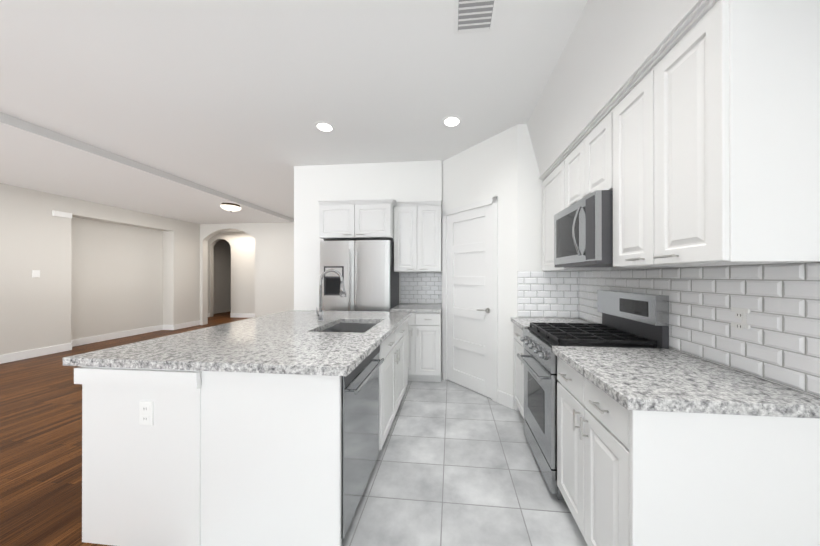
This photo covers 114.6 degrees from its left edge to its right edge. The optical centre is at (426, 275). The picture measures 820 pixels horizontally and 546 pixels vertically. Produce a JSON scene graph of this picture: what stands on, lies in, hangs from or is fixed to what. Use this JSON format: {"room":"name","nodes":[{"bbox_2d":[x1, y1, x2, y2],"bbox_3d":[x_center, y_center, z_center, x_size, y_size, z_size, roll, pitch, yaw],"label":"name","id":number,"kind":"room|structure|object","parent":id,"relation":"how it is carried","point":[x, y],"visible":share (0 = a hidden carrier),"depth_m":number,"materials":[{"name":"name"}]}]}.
{"room":"kitchen","nodes":[
{"label":"kitchen","id":0,"kind":"room"},
{"bbox_2d":[0,183,199,354],"bbox_3d":[-6.779,-0.079,2.474,0.400,2.820,9.670,0,0,5],"label":"wall","id":1,"kind":"structure","parent":0,"point":[105,269],"depth_m":5.09,"materials":[{"name":"white paint"}]},
{"bbox_2d":[32,270,39,277],"bbox_3d":[-6.399,-0.025,4.311,0.010,0.120,0.080,0,0,5],"label":"switch plate","id":2,"kind":"object","parent":1,"relation":"attached to","point":[35,273],"depth_m":4.30,"materials":[{"name":"white plastic"}]},
{"bbox_2d":[0,342,73,363],"bbox_3d":[-6.695,1.263,1.179,0.017,0.130,7.114,0,0,5],"label":"baseboard","id":3,"kind":"structure","parent":1,"relation":"attached to","point":[11,357],"depth_m":4.29,"materials":[{"name":"white wood"}]},
{"bbox_2d":[52,210,71,217],"bbox_3d":[-6.362,-1.063,4.578,0.035,0.094,0.225,0,0,5],"label":"vent","id":4,"kind":"object","parent":1,"relation":"attached to","point":[54,213],"depth_m":4.57,"materials":[{"name":"white plastic"}]},
{"bbox_2d":[71,325,163,345],"bbox_3d":[-6.567,1.272,5.600,0.014,0.130,1.740,0,0,5],"label":"baseboard","id":5,"kind":"structure","parent":1,"relation":"attached to","point":[82,341],"depth_m":5.55,"materials":[{"name":"white wood"}]},
{"bbox_2d":[172,320,199,329],"bbox_3d":[-6.166,1.274,6.770,0.017,0.130,0.694,0,0,5],"label":"baseboard","id":6,"kind":"structure","parent":1,"relation":"attached to","point":[194,323],"depth_m":6.72,"materials":[{"name":"white wood"}]},
{"bbox_2d":[0,311,248,545],"bbox_3d":[-4.402,1.359,3.919,7.000,0.050,13.000,0,0,5],"label":"floor","id":7,"kind":"structure","parent":0,"point":[40,450],"depth_m":2.04,"materials":[{"name":"brown wood"}]},
{"bbox_2d":[208,232,254,316],"bbox_3d":[-5.585,-0.067,8.413,3.800,2.820,0.120,0,0,5],"label":"wall","id":8,"kind":"structure","parent":0,"point":[231,271],"depth_m":8.40,"materials":[{"name":"white paint"}]},
{"bbox_2d":[230,313,254,317],"bbox_3d":[-5.034,1.277,8.291,2.480,0.130,0.014,0,0,5],"label":"baseboard","id":9,"kind":"structure","parent":8,"relation":"attached to","point":[237,315],"depth_m":8.36,"materials":[{"name":"white wood"}]},
{"bbox_2d":[200,222,293,324],"bbox_3d":[-3.768,-0.070,6.970,4.750,2.820,0.150,0,0,5],"label":"wall","id":10,"kind":"structure","parent":0,"point":[274,267],"depth_m":6.94,"materials":[{"name":"white paint"}]},
{"bbox_2d":[0,0,587,231],"bbox_3d":[-3.108,-1.492,3.802,9.600,0.190,13.000,0,0,5],"label":"ceiling","id":11,"kind":"structure","parent":0,"point":[197,111],"depth_m":2.12,"materials":[{"name":"white paint"}]},
{"bbox_2d":[220,203,240,211],"bbox_3d":[-3.852,-1.322,5.178,0.340,0.146,0.340,0,0,5],"label":"flush-mount ceiling light","id":12,"kind":"object","parent":11,"relation":"attached to","point":[231,207],"visible":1,"depth_m":5.08,"materials":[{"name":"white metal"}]},
{"bbox_2d":[314,121,334,132],"bbox_3d":[-1.019,-1.486,2.630,0.190,0.008,0.190,0,0,5],"label":"recessed light","id":13,"kind":"object","parent":11,"relation":"in","point":[323,126],"visible":1,"depth_m":2.62,"materials":[{"name":"white plastic"}]},
{"bbox_2d":[442,115,461,126],"bbox_3d":[0.246,-1.486,2.538,0.190,0.008,0.190,0,0,5],"label":"recessed light","id":14,"kind":"object","parent":11,"relation":"in","point":[452,121],"visible":1,"depth_m":2.53,"materials":[{"name":"white plastic"}]},
{"bbox_2d":[454,0,497,33],"bbox_3d":[0.273,-1.485,1.448,0.235,0.013,0.320,0,0,5],"label":"ceiling vent","id":15,"kind":"object","parent":11,"relation":"in","point":[473,16],"visible":1,"depth_m":1.50,"materials":[{"name":"white metal"}]},
{"bbox_2d":[294,166,301,309],"bbox_3d":[-1.602,-0.074,5.123,0.150,2.820,3.120,0,0,5],"label":"wall","id":16,"kind":"structure","parent":0,"point":[297,169],"depth_m":3.57,"materials":[{"name":"white paint"}]},
{"bbox_2d":[302,160,441,310],"bbox_3d":[-0.711,-0.077,3.759,1.880,2.820,0.570,0,0,5],"label":"wall","id":17,"kind":"structure","parent":0,"point":[399,181],"depth_m":3.51,"materials":[{"name":"white paint"}]},
{"bbox_2d":[318,198,393,241],"bbox_3d":[-0.886,-0.705,3.634,0.945,0.447,0.601,0,0,5],"label":"upper cabinet","id":18,"kind":"object","parent":17,"relation":"attached to","point":[338,221],"depth_m":3.34,"materials":[{"name":"white wood"}]},
{"bbox_2d":[394,202,441,271],"bbox_3d":[-0.097,-0.489,3.629,0.623,0.880,0.463,0,0,5],"label":"upper cabinet","id":19,"kind":"object","parent":17,"relation":"attached to","point":[412,230],"depth_m":3.40,"materials":[{"name":"white wood"}]},
{"bbox_2d":[401,272,441,303],"bbox_3d":[-0.076,0.184,3.861,0.614,0.456,0.007,0,0,5],"label":"tile backsplash","id":20,"kind":"structure","parent":17,"relation":"attached to","point":[416,287],"depth_m":3.86,"materials":[{"name":"white tile"}]},
{"bbox_2d":[341,377,587,545],"bbox_3d":[0.094,1.352,0.480,2.600,0.050,7.000,0,0,5],"label":"floor","id":21,"kind":"structure","parent":0,"point":[456,464],"depth_m":1.67,"materials":[{"name":"grey tile"}]},
{"bbox_2d":[67,314,409,545],"bbox_3d":[-0.953,0.889,2.119,1.398,0.881,1.797,0,0,5],"label":"kitchen island","id":22,"kind":"object","parent":21,"relation":"on","point":[227,434],"depth_m":1.25,"materials":[{"name":"wood"}]},
{"bbox_2d":[63,330,386,373],"bbox_3d":[-1.047,0.429,1.584,1.460,0.040,0.700,0,0,5],"label":"island countertop","id":23,"kind":"structure","parent":22,"relation":"on","point":[325,351],"depth_m":1.41,"materials":[{"name":"grey stone"}]},
{"bbox_2d":[203,318,402,333],"bbox_3d":[-0.987,0.430,2.221,1.460,0.040,0.580,0,0,5],"label":"island countertop","id":24,"kind":"structure","parent":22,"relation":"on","point":[388,324],"depth_m":2.20,"materials":[{"name":"grey stone"}]},
{"bbox_2d":[316,269,346,321],"bbox_3d":[-0.851,0.177,2.335,0.270,0.467,0.110,0,0,5],"label":"faucet","id":25,"kind":"object","parent":24,"relation":"on","point":[342,294],"visible":1,"depth_m":2.35,"materials":[{"name":"silver metal"}]},
{"bbox_2d":[320,240,398,311],"bbox_3d":[-0.885,0.445,3.571,0.910,1.775,0.673,0,0,5],"label":"fridge","id":26,"kind":"object","parent":21,"relation":"on","point":[365,269],"visible":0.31,"depth_m":3.30,"materials":[{"name":"grey metal"}]},
{"bbox_2d":[341,345,383,538],"bbox_3d":[-0.613,0.895,1.538,0.621,0.868,0.600,0,0,5],"label":"dishwasher","id":27,"kind":"object","parent":21,"relation":"on","point":[359,418],"visible":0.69,"depth_m":1.39,"materials":[{"name":"grey metal"}]},
{"bbox_2d":[408,314,441,381],"bbox_3d":[-0.106,0.893,3.539,0.623,0.879,0.638,0,0,5],"label":"base cabinet","id":28,"kind":"object","parent":21,"relation":"on","point":[424,330],"depth_m":3.22,"materials":[{"name":"white wood"}]},
{"bbox_2d":[390,303,441,313],"bbox_3d":[-0.106,0.433,3.533,0.627,0.040,0.656,0,0,5],"label":"countertop","id":29,"kind":"structure","parent":28,"relation":"on","point":[402,307],"depth_m":3.28,"materials":[{"name":"grey stone"}]},
{"bbox_2d":[514,325,523,418],"bbox_3d":[1.141,0.891,2.328,0.615,0.879,0.455,0,0,5],"label":"base cabinet","id":30,"kind":"object","parent":21,"relation":"on","point":[518,344],"depth_m":2.39,"materials":[{"name":"white wood"}]},
{"bbox_2d":[511,317,591,328],"bbox_3d":[1.129,0.430,2.331,0.642,0.040,0.458,0,0,5],"label":"countertop","id":31,"kind":"structure","parent":30,"relation":"on","point":[523,322],"depth_m":2.39,"materials":[{"name":"grey stone"}]},
{"bbox_2d":[517,290,668,500],"bbox_3d":[1.041,0.722,1.803,0.703,1.215,0.594,0,0,5],"label":"range","id":32,"kind":"object","parent":21,"relation":"on","point":[634,320],"visible":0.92,"depth_m":1.67,"materials":[{"name":"silver metal"}]},
{"bbox_2d":[553,353,819,545],"bbox_3d":[1.031,0.889,1.174,0.618,0.879,0.646,0,0,5],"label":"base cabinet","id":33,"kind":"object","parent":21,"relation":"on","point":[662,447],"depth_m":0.87,"materials":[{"name":"white wood"}]},
{"bbox_2d":[552,346,819,420],"bbox_3d":[1.019,0.428,1.171,0.642,0.040,0.660,0,0,5],"label":"countertop","id":34,"kind":"structure","parent":33,"relation":"on","point":[639,380],"depth_m":0.97,"materials":[{"name":"grey stone"}]},
{"bbox_2d":[442,124,552,410],"bbox_3d":[0.922,-0.078,3.237,1.470,2.820,1.301,0,0,5],"label":"wall","id":35,"kind":"structure","parent":0,"point":[503,166],"depth_m":2.67,"materials":[{"name":"white paint"}]},
{"bbox_2d":[447,204,491,398],"bbox_3d":[0.507,0.280,3.094,0.524,2.088,0.524,0,0,5],"label":"pantry door","id":36,"kind":"structure","parent":35,"relation":"in","point":[469,299],"depth_m":3.06,"materials":[{"name":"white wood"}]},
{"bbox_2d":[443,196,497,402],"bbox_3d":[0.524,0.251,3.108,0.128,2.162,0.834,0,0,-40],"label":"door frame","id":37,"kind":"structure","parent":35,"relation":"attached to","point":[493,201],"depth_m":2.79,"materials":[{"name":"white wood"}]},
{"bbox_2d":[517,271,576,317],"bbox_3d":[1.171,0.184,2.550,0.556,0.450,0.020,0,0,5],"label":"tile backsplash","id":38,"kind":"structure","parent":35,"relation":"attached to","point":[553,294],"depth_m":2.55,"materials":[{"name":"white tile"}]},
{"bbox_2d":[527,0,819,397],"bbox_3d":[1.028,-0.085,-0.208,0.610,2.820,5.800,0,0,5],"label":"wall","id":39,"kind":"structure","parent":0,"point":[610,46],"depth_m":1.30,"materials":[{"name":"white paint"}]},
{"bbox_2d":[539,156,606,270],"bbox_3d":[1.272,-0.487,2.288,0.345,0.890,0.516,0,0,5],"label":"upper cabinet","id":40,"kind":"object","parent":39,"relation":"attached to","point":[552,185],"depth_m":2.32,"materials":[{"name":"white wood"}]},
{"bbox_2d":[563,108,606,209],"bbox_3d":[1.219,-0.704,1.729,0.345,0.457,0.608,0,0,5],"label":"upper cabinet","id":41,"kind":"object","parent":39,"relation":"attached to","point":[584,163],"depth_m":1.70,"materials":[{"name":"white wood"}]},
{"bbox_2d":[554,190,612,266],"bbox_3d":[1.149,-0.267,1.735,0.483,0.408,0.598,0,0,5],"label":"microwave","id":42,"kind":"object","parent":41,"relation":"attached to","point":[583,232],"visible":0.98,"depth_m":1.57,"materials":[{"name":"grey metal"}]},
{"bbox_2d":[577,262,819,396],"bbox_3d":[1.326,0.181,1.104,0.024,0.450,2.870,0,0,5],"label":"tile backsplash","id":43,"kind":"structure","parent":39,"relation":"attached to","point":[761,320],"depth_m":1.11,"materials":[{"name":"white tile"}]},
{"bbox_2d":[607,0,819,269],"bbox_3d":[1.163,-0.489,1.129,0.345,0.890,0.596,0,0,5],"label":"upper cabinet","id":44,"kind":"object","parent":39,"relation":"attached to","point":[695,142],"depth_m":0.86,"materials":[{"name":"white wood"}]}
]}

